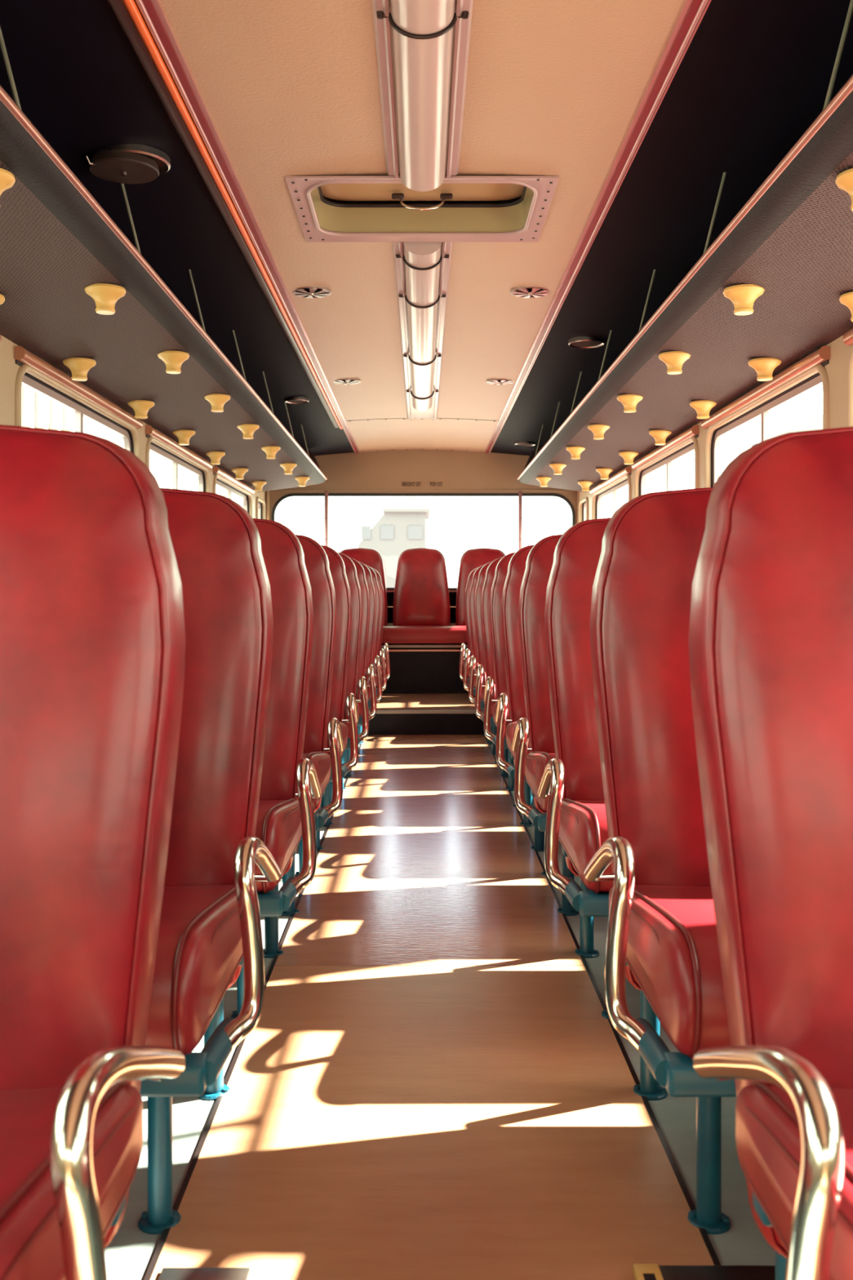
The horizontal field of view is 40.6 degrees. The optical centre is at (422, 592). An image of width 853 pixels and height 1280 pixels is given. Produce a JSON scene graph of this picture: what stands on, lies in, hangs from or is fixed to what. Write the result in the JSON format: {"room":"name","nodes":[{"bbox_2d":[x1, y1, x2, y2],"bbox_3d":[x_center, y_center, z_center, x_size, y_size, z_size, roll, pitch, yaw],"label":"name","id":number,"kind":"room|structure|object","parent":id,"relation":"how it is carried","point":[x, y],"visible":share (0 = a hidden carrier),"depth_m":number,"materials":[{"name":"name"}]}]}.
{"room":"transit interior","nodes":[
{"label":"transit interior","id":0,"kind":"room"},
{"bbox_2d":[0,335,265,518],"bbox_3d":[-1.215,0.070,3.425,0.050,1.680,10.650,0,0,0],"label":"wall","id":1,"kind":"structure","parent":0,"point":[8,367],"depth_m":3.33,"materials":[{"name":"brown"}]},
{"bbox_2d":[13,345,142,458],"bbox_3d":[-1.192,-0.282,4.087,0.071,0.873,1.454,0,0,0],"label":"window","id":2,"kind":"structure","parent":1,"relation":"in","point":[34,373],"depth_m":3.90,"materials":[{"name":"beige metal"}]},
{"bbox_2d":[145,424,213,492],"bbox_3d":[-1.192,-0.282,5.677,0.071,0.873,1.454,0,0,0],"label":"window","id":3,"kind":"structure","parent":1,"relation":"in","point":[158,443],"depth_m":5.65,"materials":[{"name":"beige metal"}]},
{"bbox_2d":[213,465,254,517],"bbox_3d":[-1.192,-0.282,7.277,0.071,0.873,1.454,0,0,0],"label":"window","id":4,"kind":"structure","parent":1,"relation":"in","point":[224,480],"depth_m":7.26,"materials":[{"name":"beige metal"}]},
{"bbox_2d":[255,497,265,519],"bbox_3d":[-1.202,-0.268,8.455,0.052,0.843,0.418,0,0,0],"label":"window","id":5,"kind":"structure","parent":1,"relation":"in","point":[260,504],"depth_m":8.61,"materials":[{"name":"beige metal"}]},
{"bbox_2d":[265,449,579,649],"bbox_3d":[0.000,-0.215,8.765,2.480,1.850,0.070,0,0,0],"label":"wall","id":6,"kind":"structure","parent":0,"point":[421,471],"depth_m":8.75,"materials":[{"name":"brown paint"}]},
{"bbox_2d":[135,0,359,453],"bbox_3d":[-0.492,-1.056,3.425,0.036,0.021,10.650,0,0,0],"label":"trim","id":7,"kind":"structure","parent":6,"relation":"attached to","point":[152,11],"depth_m":2.82,"materials":[{"name":"pink metal"}]},
{"bbox_2d":[271,490,575,590],"bbox_3d":[0.010,-0.391,8.756,2.306,0.758,0.048,0,0,0],"label":"window","id":8,"kind":"structure","parent":6,"relation":"in","point":[520,494],"depth_m":8.74,"materials":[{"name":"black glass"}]},
{"bbox_2d":[0,0,852,456],"bbox_3d":[0.000,-0.995,3.425,2.580,0.590,10.790,0,0,0],"label":"ceiling","id":9,"kind":"structure","parent":0,"point":[286,87],"depth_m":2.77,"materials":[{"name":"beige paint"}]},
{"bbox_2d":[84,144,170,184],"bbox_3d":[-0.705,-1.026,2.780,0.192,0.046,0.182,0,0,0],"label":"ceiling speaker","id":10,"kind":"object","parent":9,"relation":"attached to","point":[129,164],"visible":0.99,"depth_m":2.74,"materials":[{"name":"metal"}]},
{"bbox_2d":[0,26,327,492],"bbox_3d":[-0.939,-0.860,3.585,0.501,0.367,9.570,0,0,0],"label":"luggage rack","id":11,"kind":"object","parent":9,"relation":"attached to","point":[57,242],"depth_m":3.29,"materials":[{"name":"plastic"}]},
{"bbox_2d":[106,0,342,429],"bbox_3d":[-0.533,-1.048,2.750,0.050,0.021,9.260,0,0,0],"label":"strip","id":12,"kind":"object","parent":9,"relation":"attached to","point":[126,12],"visible":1,"depth_m":2.76,"materials":[{"name":"orange plastic"}]},
{"bbox_2d":[284,396,308,404],"bbox_3d":[-0.680,-1.041,6.250,0.131,0.020,0.131,0,0,0],"label":"ceiling speaker","id":13,"kind":"object","parent":9,"relation":"attached to","point":[297,400],"visible":1,"depth_m":6.22,"materials":[{"name":"metal"}]},
{"bbox_2d":[291,286,331,298],"bbox_3d":[-0.395,-1.062,4.100,0.144,0.016,0.144,0,0,0],"label":"ceiling vent","id":14,"kind":"object","parent":9,"relation":"in","point":[310,292],"visible":1,"depth_m":4.08,"materials":[{"name":"metal"}]},
{"bbox_2d":[333,378,360,384],"bbox_3d":[-0.383,-1.063,5.840,0.144,0.016,0.144,0,0,0],"label":"ceiling vent","id":15,"kind":"object","parent":9,"relation":"in","point":[342,381],"visible":1,"depth_m":5.82,"materials":[{"name":"metal"}]},
{"bbox_2d":[285,175,559,242],"bbox_3d":[0.000,-1.114,3.235,0.704,0.109,0.540,0,0,0],"label":"roof hatch","id":16,"kind":"object","parent":9,"relation":"attached to","point":[522,220],"visible":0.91,"depth_m":3.42,"materials":[{"name":"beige metal"}]},
{"bbox_2d":[392,242,452,420],"bbox_3d":[0.001,-1.053,5.324,0.184,0.063,3.632,0,0,0],"label":"ceiling light","id":17,"kind":"object","parent":9,"relation":"attached to","point":[422,269],"visible":0.99,"depth_m":4.37,"materials":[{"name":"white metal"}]},
{"bbox_2d":[411,395,432,411],"bbox_3d":[0.001,-1.048,6.338,0.116,0.040,0.425,0,0,0],"label":"diffuser","id":18,"kind":"object","parent":17,"relation":"attached to","point":[421,404],"depth_m":6.32,"materials":[{"name":"grey plastic"}]},
{"bbox_2d":[409,360,435,398],"bbox_3d":[0.001,-1.048,5.660,0.116,0.040,0.909,0,0,0],"label":"diffuser","id":19,"kind":"object","parent":17,"relation":"attached to","point":[422,375],"depth_m":5.63,"materials":[{"name":"grey plastic"}]},
{"bbox_2d":[406,300,438,364],"bbox_3d":[0.001,-1.048,4.675,0.116,0.040,1.039,0,0,0],"label":"diffuser","id":20,"kind":"object","parent":17,"relation":"attached to","point":[422,321],"depth_m":4.62,"materials":[{"name":"grey plastic"}]},
{"bbox_2d":[404,263,439,306],"bbox_3d":[0.001,-1.048,3.905,0.116,0.040,0.479,0,0,0],"label":"diffuser","id":21,"kind":"object","parent":17,"relation":"attached to","point":[422,284],"depth_m":3.89,"materials":[{"name":"grey plastic"}]},
{"bbox_2d":[403,242,441,267],"bbox_3d":[0.001,-1.048,3.586,0.116,0.040,0.137,0,0,0],"label":"diffuser","id":22,"kind":"object","parent":17,"relation":"attached to","point":[416,255],"depth_m":3.54,"materials":[{"name":"grey plastic"}]},
{"bbox_2d":[372,0,473,191],"bbox_3d":[0.001,-1.053,0.881,0.184,0.063,4.162,0,0,0],"label":"ceiling light","id":23,"kind":"object","parent":9,"relation":"attached to","point":[423,46],"visible":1,"depth_m":2.37,"materials":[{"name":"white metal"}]},
{"bbox_2d":[391,17,453,191],"bbox_3d":[0.001,-1.048,2.546,0.116,0.040,0.823,0,0,0],"label":"diffuser","id":24,"kind":"object","parent":23,"relation":"attached to","point":[422,64],"depth_m":2.47,"materials":[{"name":"grey plastic"}]},
{"bbox_2d":[390,0,454,34],"bbox_3d":[0.001,-1.048,1.115,0.116,0.040,2.019,0,0,0],"label":"diffuser","id":25,"kind":"object","parent":23,"relation":"attached to","point":[408,16],"depth_m":2.08,"materials":[{"name":"grey plastic"}]},
{"bbox_2d":[486,378,514,385],"bbox_3d":[0.397,-1.062,5.840,0.144,0.016,0.144,0,0,0],"label":"ceiling vent","id":26,"kind":"object","parent":9,"relation":"in","point":[493,381],"visible":1,"depth_m":5.82,"materials":[{"name":"metal"}]},
{"bbox_2d":[514,440,536,446],"bbox_3d":[0.720,-1.037,8.050,0.152,0.020,0.152,0,0,0],"label":"ceiling speaker","id":27,"kind":"object","parent":9,"relation":"attached to","point":[520,443],"visible":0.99,"depth_m":8.02,"materials":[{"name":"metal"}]},
{"bbox_2d":[511,286,550,297],"bbox_3d":[0.387,-1.062,4.100,0.144,0.016,0.144,0,0,0],"label":"ceiling vent","id":28,"kind":"object","parent":9,"relation":"in","point":[522,291],"visible":1,"depth_m":4.08,"materials":[{"name":"metal"}]},
{"bbox_2d":[568,336,604,348],"bbox_3d":[0.685,-1.040,4.800,0.152,0.020,0.152,0,0,0],"label":"ceiling speaker","id":29,"kind":"object","parent":9,"relation":"attached to","point":[580,342],"visible":1,"depth_m":4.77,"materials":[{"name":"metal"}]},
{"bbox_2d":[484,0,711,454],"bbox_3d":[0.495,-1.056,3.425,0.042,0.021,10.650,0,0,0],"label":"trim","id":30,"kind":"structure","parent":9,"relation":"attached to","point":[693,11],"depth_m":2.82,"materials":[{"name":"pink metal"}]},
{"bbox_2d":[105,693,775,1279],"bbox_3d":[0.000,0.806,3.425,2.480,0.207,10.650,0,0,0],"label":"floor","id":31,"kind":"structure","parent":0,"point":[431,1081],"depth_m":1.95,"materials":[{"name":"brown wood"}]},
{"bbox_2d":[0,424,185,1279],"bbox_3d":[-0.678,0.334,0.954,0.941,1.032,0.742,0,0,0],"label":"seat","id":32,"kind":"object","parent":31,"relation":"on","point":[92,631],"visible":1,"depth_m":1.13,"materials":[{"name":"red leather"}]},
{"bbox_2d":[0,1084,142,1279],"bbox_3d":[-0.688,0.484,0.853,0.864,0.141,0.535,0,0,0],"label":"cushion","id":33,"kind":"object","parent":32,"relation":"on","point":[31,1246],"depth_m":0.94,"materials":[{"name":"red leather"}]},
{"bbox_2d":[158,1267,250,1279],"bbox_3d":[-0.269,0.843,1.400,0.110,0.006,0.070,0,0,0],"label":"bracket","id":34,"kind":"object","parent":31,"relation":"on","point":[166,1273],"visible":1,"depth_m":1.42,"materials":[{"name":"metal"}]},
{"bbox_2d":[137,488,280,1234],"bbox_3d":[-0.678,0.334,1.704,0.941,1.032,0.742,0,0,0],"label":"seat","id":35,"kind":"object","parent":31,"relation":"on","point":[210,925],"visible":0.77,"depth_m":1.85,"materials":[{"name":"red leather"}]},
{"bbox_2d":[145,884,243,1055],"bbox_3d":[-0.688,0.484,1.603,0.864,0.141,0.535,0,0,0],"label":"cushion","id":36,"kind":"object","parent":35,"relation":"on","point":[199,953],"depth_m":1.41,"materials":[{"name":"red leather"}]},
{"bbox_2d":[231,518,321,1018],"bbox_3d":[-0.678,0.334,2.454,0.941,1.032,0.742,0,0,0],"label":"seat","id":37,"kind":"object","parent":31,"relation":"on","point":[290,782],"visible":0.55,"depth_m":2.62,"materials":[{"name":"red leather"}]},
{"bbox_2d":[254,800,302,891],"bbox_3d":[-0.688,0.484,2.353,0.864,0.141,0.535,0,0,0],"label":"cushion","id":38,"kind":"object","parent":37,"relation":"on","point":[278,825],"depth_m":2.18,"materials":[{"name":"red leather"}]},
{"bbox_2d":[281,534,343,915],"bbox_3d":[-0.678,0.334,3.204,0.941,1.032,0.742,0,0,0],"label":"seat","id":39,"kind":"object","parent":31,"relation":"on","point":[318,726],"visible":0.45,"depth_m":3.38,"materials":[{"name":"red leather"}]},
{"bbox_2d":[302,752,331,809],"bbox_3d":[-0.688,0.484,3.103,0.864,0.141,0.535,0,0,0],"label":"cushion","id":40,"kind":"object","parent":39,"relation":"on","point":[321,761],"depth_m":3.01,"materials":[{"name":"red leather"}]},
{"bbox_2d":[314,545,358,851],"bbox_3d":[-0.678,0.334,3.954,0.941,1.032,0.742,0,0,0],"label":"seat","id":41,"kind":"object","parent":31,"relation":"on","point":[337,567],"visible":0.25,"depth_m":4.14,"materials":[{"name":"red leather"}]},
{"bbox_2d":[325,722,347,755],"bbox_3d":[-0.688,0.484,3.853,0.864,0.141,0.535,0,0,0],"label":"cushion","id":42,"kind":"object","parent":41,"relation":"on","point":[344,726],"depth_m":3.86,"materials":[{"name":"red leather"}]},
{"bbox_2d":[329,552,368,804],"bbox_3d":[-0.678,0.334,4.704,0.941,1.032,0.742,0,0,0],"label":"seat","id":43,"kind":"object","parent":31,"relation":"on","point":[350,568],"visible":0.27,"depth_m":4.89,"materials":[{"name":"red leather"}]},
{"bbox_2d":[342,699,359,737],"bbox_3d":[-0.688,0.484,4.603,0.864,0.141,0.535,0,0,0],"label":"cushion","id":44,"kind":"object","parent":43,"relation":"on","point":[345,715],"depth_m":4.35,"materials":[{"name":"red leather"}]},
{"bbox_2d":[343,557,377,777],"bbox_3d":[-0.678,0.334,5.454,0.941,1.032,0.742,0,0,0],"label":"seat","id":45,"kind":"object","parent":31,"relation":"on","point":[361,575],"visible":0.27,"depth_m":5.64,"materials":[{"name":"red leather"}]},
{"bbox_2d":[355,684,368,715],"bbox_3d":[-0.688,0.484,5.353,0.864,0.141,0.535,0,0,0],"label":"cushion","id":46,"kind":"object","parent":45,"relation":"on","point":[357,694],"depth_m":5.10,"materials":[{"name":"red leather"}]},
{"bbox_2d":[357,561,382,753],"bbox_3d":[-0.678,0.334,6.204,0.941,1.032,0.742,0,0,0],"label":"seat","id":47,"kind":"object","parent":31,"relation":"on","point":[368,575],"visible":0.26,"depth_m":6.40,"materials":[{"name":"red leather"}]},
{"bbox_2d":[364,672,370,699],"bbox_3d":[-0.688,0.484,6.103,0.864,0.141,0.535,0,0,0],"label":"cushion","id":48,"kind":"object","parent":47,"relation":"on","point":[366,673],"depth_m":5.85,"materials":[{"name":"red leather"}]},
{"bbox_2d":[361,564,386,729],"bbox_3d":[-0.678,0.334,6.954,0.941,1.032,0.742,0,0,0],"label":"seat","id":49,"kind":"object","parent":31,"relation":"on","point":[382,654],"visible":0.19,"depth_m":7.14,"materials":[{"name":"red leather"}]},
{"bbox_2d":[373,663,377,685],"bbox_3d":[-0.688,0.484,6.853,0.864,0.141,0.535,0,0,0],"label":"cushion","id":50,"kind":"object","parent":49,"relation":"on","point":[373,664],"depth_m":6.62,"materials":[{"name":"red leather"}]},
{"bbox_2d":[368,568,390,700],"bbox_3d":[-0.678,0.264,7.704,0.941,0.892,0.742,0,0,0],"label":"seat","id":51,"kind":"object","parent":31,"relation":"on","point":[379,579],"visible":0.15,"depth_m":7.90,"materials":[{"name":"red leather"}]},
{"bbox_2d":[339,547,505,693],"bbox_3d":[0.000,0.191,8.362,2.350,1.038,0.737,0,0,0],"label":"bench","id":52,"kind":"object","parent":31,"relation":"on","point":[421,609],"visible":0.41,"depth_m":8.39,"materials":[{"name":"leather"}]},
{"bbox_2d":[382,626,466,644],"bbox_3d":[0.000,0.302,8.244,2.350,0.128,0.501,0,0,0],"label":"cushion","id":53,"kind":"object","parent":52,"relation":"on","point":[391,634],"depth_m":8.01,"materials":[{"name":"red leather"}]},
{"bbox_2d":[458,567,481,700],"bbox_3d":[0.711,0.264,7.704,0.941,0.892,0.742,0,0,0],"label":"seat","id":54,"kind":"object","parent":31,"relation":"on","point":[471,575],"visible":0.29,"depth_m":7.90,"materials":[{"name":"red leather"}]},
{"bbox_2d":[467,656,471,676],"bbox_3d":[0.721,0.484,7.603,0.864,0.141,0.535,0,0,0],"label":"cushion","id":55,"kind":"object","parent":54,"relation":"on","point":[470,656],"depth_m":7.37,"materials":[{"name":"red leather"}]},
{"bbox_2d":[462,564,484,735],"bbox_3d":[0.711,0.334,6.954,0.941,1.032,0.742,0,0,0],"label":"seat","id":56,"kind":"object","parent":31,"relation":"on","point":[472,592],"visible":0.17,"depth_m":7.15,"materials":[{"name":"red leather"}]},
{"bbox_2d":[473,663,477,687],"bbox_3d":[0.721,0.484,6.853,0.864,0.141,0.535,0,0,0],"label":"cushion","id":57,"kind":"object","parent":56,"relation":"on","point":[474,682],"depth_m":6.61,"materials":[{"name":"red leather"}]},
{"bbox_2d":[468,561,497,754],"bbox_3d":[0.711,0.334,6.204,0.941,1.032,0.742,0,0,0],"label":"seat","id":58,"kind":"object","parent":31,"relation":"on","point":[482,575],"visible":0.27,"depth_m":6.39,"materials":[{"name":"red leather"}]},
{"bbox_2d":[480,672,486,699],"bbox_3d":[0.721,0.484,6.103,0.864,0.141,0.535,0,0,0],"label":"cushion","id":59,"kind":"object","parent":58,"relation":"on","point":[484,679],"depth_m":5.85,"materials":[{"name":"red leather"}]},
{"bbox_2d":[475,557,508,777],"bbox_3d":[0.711,0.334,5.454,0.941,1.032,0.742,0,0,0],"label":"seat","id":60,"kind":"object","parent":31,"relation":"on","point":[490,574],"visible":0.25,"depth_m":5.64,"materials":[{"name":"red leather"}]},
{"bbox_2d":[483,684,497,715],"bbox_3d":[0.721,0.484,5.353,0.864,0.141,0.535,0,0,0],"label":"cushion","id":61,"kind":"object","parent":60,"relation":"on","point":[494,697],"depth_m":5.10,"materials":[{"name":"red leather"}]},
{"bbox_2d":[483,551,516,807],"bbox_3d":[0.711,0.334,4.704,0.941,1.032,0.742,0,0,0],"label":"seat","id":62,"kind":"object","parent":31,"relation":"on","point":[501,570],"visible":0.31,"depth_m":4.90,"materials":[{"name":"red leather"}]},
{"bbox_2d":[493,702,510,737],"bbox_3d":[0.721,0.484,4.603,0.864,0.141,0.535,0,0,0],"label":"cushion","id":63,"kind":"object","parent":62,"relation":"on","point":[495,706],"depth_m":4.49,"materials":[{"name":"red leather"}]},
{"bbox_2d":[495,545,544,851],"bbox_3d":[0.711,0.334,3.954,0.941,1.032,0.742,0,0,0],"label":"seat","id":64,"kind":"object","parent":31,"relation":"on","point":[515,699],"visible":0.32,"depth_m":4.14,"materials":[{"name":"red leather"}]},
{"bbox_2d":[506,721,529,760],"bbox_3d":[0.721,0.484,3.853,0.864,0.141,0.535,0,0,0],"label":"cushion","id":65,"kind":"object","parent":64,"relation":"on","point":[510,728],"depth_m":3.83,"materials":[{"name":"red leather"}]},
{"bbox_2d":[511,534,578,915],"bbox_3d":[0.711,0.334,3.204,0.941,1.032,0.742,0,0,0],"label":"seat","id":66,"kind":"object","parent":31,"relation":"on","point":[536,729],"visible":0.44,"depth_m":3.38,"materials":[{"name":"red leather"}]},
{"bbox_2d":[524,752,555,812],"bbox_3d":[0.721,0.484,3.103,0.864,0.141,0.535,0,0,0],"label":"cushion","id":67,"kind":"object","parent":66,"relation":"on","point":[535,762],"depth_m":2.97,"materials":[{"name":"red leather"}]},
{"bbox_2d":[537,517,613,1018],"bbox_3d":[0.711,0.334,2.454,0.941,1.032,0.742,0,0,0],"label":"seat","id":68,"kind":"object","parent":31,"relation":"on","point":[571,781],"visible":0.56,"depth_m":2.62,"materials":[{"name":"red leather"}]},
{"bbox_2d":[558,800,613,891],"bbox_3d":[0.721,0.484,2.353,0.864,0.141,0.535,0,0,0],"label":"cushion","id":69,"kind":"object","parent":68,"relation":"on","point":[583,826],"depth_m":2.17,"materials":[{"name":"red leather"}]},
{"bbox_2d":[583,487,737,1234],"bbox_3d":[0.711,0.334,1.704,0.941,1.032,0.742,0,0,0],"label":"seat","id":70,"kind":"object","parent":31,"relation":"on","point":[662,936],"visible":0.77,"depth_m":1.86,"materials":[{"name":"red leather"}]},
{"bbox_2d":[608,884,730,1056],"bbox_3d":[0.721,0.484,1.603,0.864,0.141,0.535,0,0,0],"label":"cushion","id":71,"kind":"object","parent":70,"relation":"on","point":[673,953],"depth_m":1.41,"materials":[{"name":"red leather"}]},
{"bbox_2d":[632,1263,775,1279],"bbox_3d":[0.383,0.838,1.393,0.245,0.016,0.075,0,0,0],"label":"floor track","id":72,"kind":"object","parent":31,"relation":"on","point":[640,1271],"visible":0.79,"depth_m":1.41,"materials":[{"name":"brown metal"}]},
{"bbox_2d":[688,426,852,1279],"bbox_3d":[0.711,0.334,0.954,0.941,1.032,0.742,0,0,0],"label":"seat","id":73,"kind":"object","parent":31,"relation":"on","point":[771,640],"visible":1,"depth_m":1.14,"materials":[{"name":"red leather"}]},
{"bbox_2d":[735,1084,852,1279],"bbox_3d":[0.721,0.484,0.853,0.864,0.141,0.535,0,0,0],"label":"cushion","id":74,"kind":"object","parent":73,"relation":"on","point":[769,1147],"depth_m":0.98,"materials":[{"name":"red leather"}]},
{"bbox_2d":[579,335,852,519],"bbox_3d":[1.215,0.070,3.425,0.050,1.680,10.650,0,0,0],"label":"wall","id":75,"kind":"structure","parent":0,"point":[840,353],"depth_m":3.32,"materials":[{"name":"brown"}]},
{"bbox_2d":[578,496,588,522],"bbox_3d":[1.202,-0.268,8.455,0.052,0.843,0.418,0,0,0],"label":"window","id":76,"kind":"structure","parent":75,"relation":"in","point":[584,503],"depth_m":8.61,"materials":[{"name":"beige metal"}]},
{"bbox_2d":[589,465,631,519],"bbox_3d":[1.192,-0.282,7.277,0.071,0.873,1.454,0,0,0],"label":"window","id":77,"kind":"structure","parent":75,"relation":"in","point":[621,479],"depth_m":7.26,"materials":[{"name":"beige metal"}]},
{"bbox_2d":[631,424,699,497],"bbox_3d":[1.192,-0.282,5.677,0.071,0.873,1.454,0,0,0],"label":"window","id":78,"kind":"structure","parent":75,"relation":"in","point":[685,443],"depth_m":5.63,"materials":[{"name":"beige metal"}]},
{"bbox_2d":[516,0,852,492],"bbox_3d":[0.939,-0.860,3.585,0.501,0.367,9.570,0,0,0],"label":"luggage rack","id":79,"kind":"object","parent":75,"relation":"attached to","point":[792,239],"depth_m":3.22,"materials":[{"name":"plastic"}]},
{"bbox_2d":[701,345,830,488],"bbox_3d":[1.192,-0.282,4.087,0.071,0.873,1.454,0,0,0],"label":"window","id":80,"kind":"structure","parent":75,"relation":"in","point":[809,373],"depth_m":4.00,"materials":[{"name":"beige metal"}]},
{"bbox_2d":[842,328,852,426],"bbox_3d":[1.192,-0.282,2.477,0.071,0.873,1.454,0,0,0],"label":"window","id":81,"kind":"structure","parent":75,"relation":"in","point":[847,338],"depth_m":3.18,"materials":[{"name":"beige metal"}]},
{"label":"outside","id":82,"kind":"structure","parent":0,"visible":0},
{"bbox_3d":[0.000,1.525,45.000,140.000,0.150,150.000,0,0,0],"label":"ground","id":83,"kind":"structure","parent":82,"visible":0},
{"bbox_2d":[21,385,73,431],"bbox_3d":[-13.375,-2.850,30.000,5.250,8.600,12.000,0,0,0],"label":"apartment block","id":84,"kind":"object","parent":83,"relation":"on","point":[37,411],"visible":0.12,"depth_m":32.80,"materials":[{"name":"beige"}]},
{"bbox_2d":[358,508,430,587],"bbox_3d":[-1.467,-1.447,62.900,3.731,5.794,6.400,0,0,0],"label":"house","id":85,"kind":"structure","parent":83,"relation":"on","point":[397,531],"depth_m":60.01,"materials":[{"name":"grey"}]},
{"bbox_2d":[751,414,822,446],"bbox_3d":[15.940,-2.150,40.010,6.120,7.200,10.020,0,0,0],"label":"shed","id":86,"kind":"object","parent":83,"relation":"on","point":[815,424],"visible":0.05,"depth_m":38.51,"materials":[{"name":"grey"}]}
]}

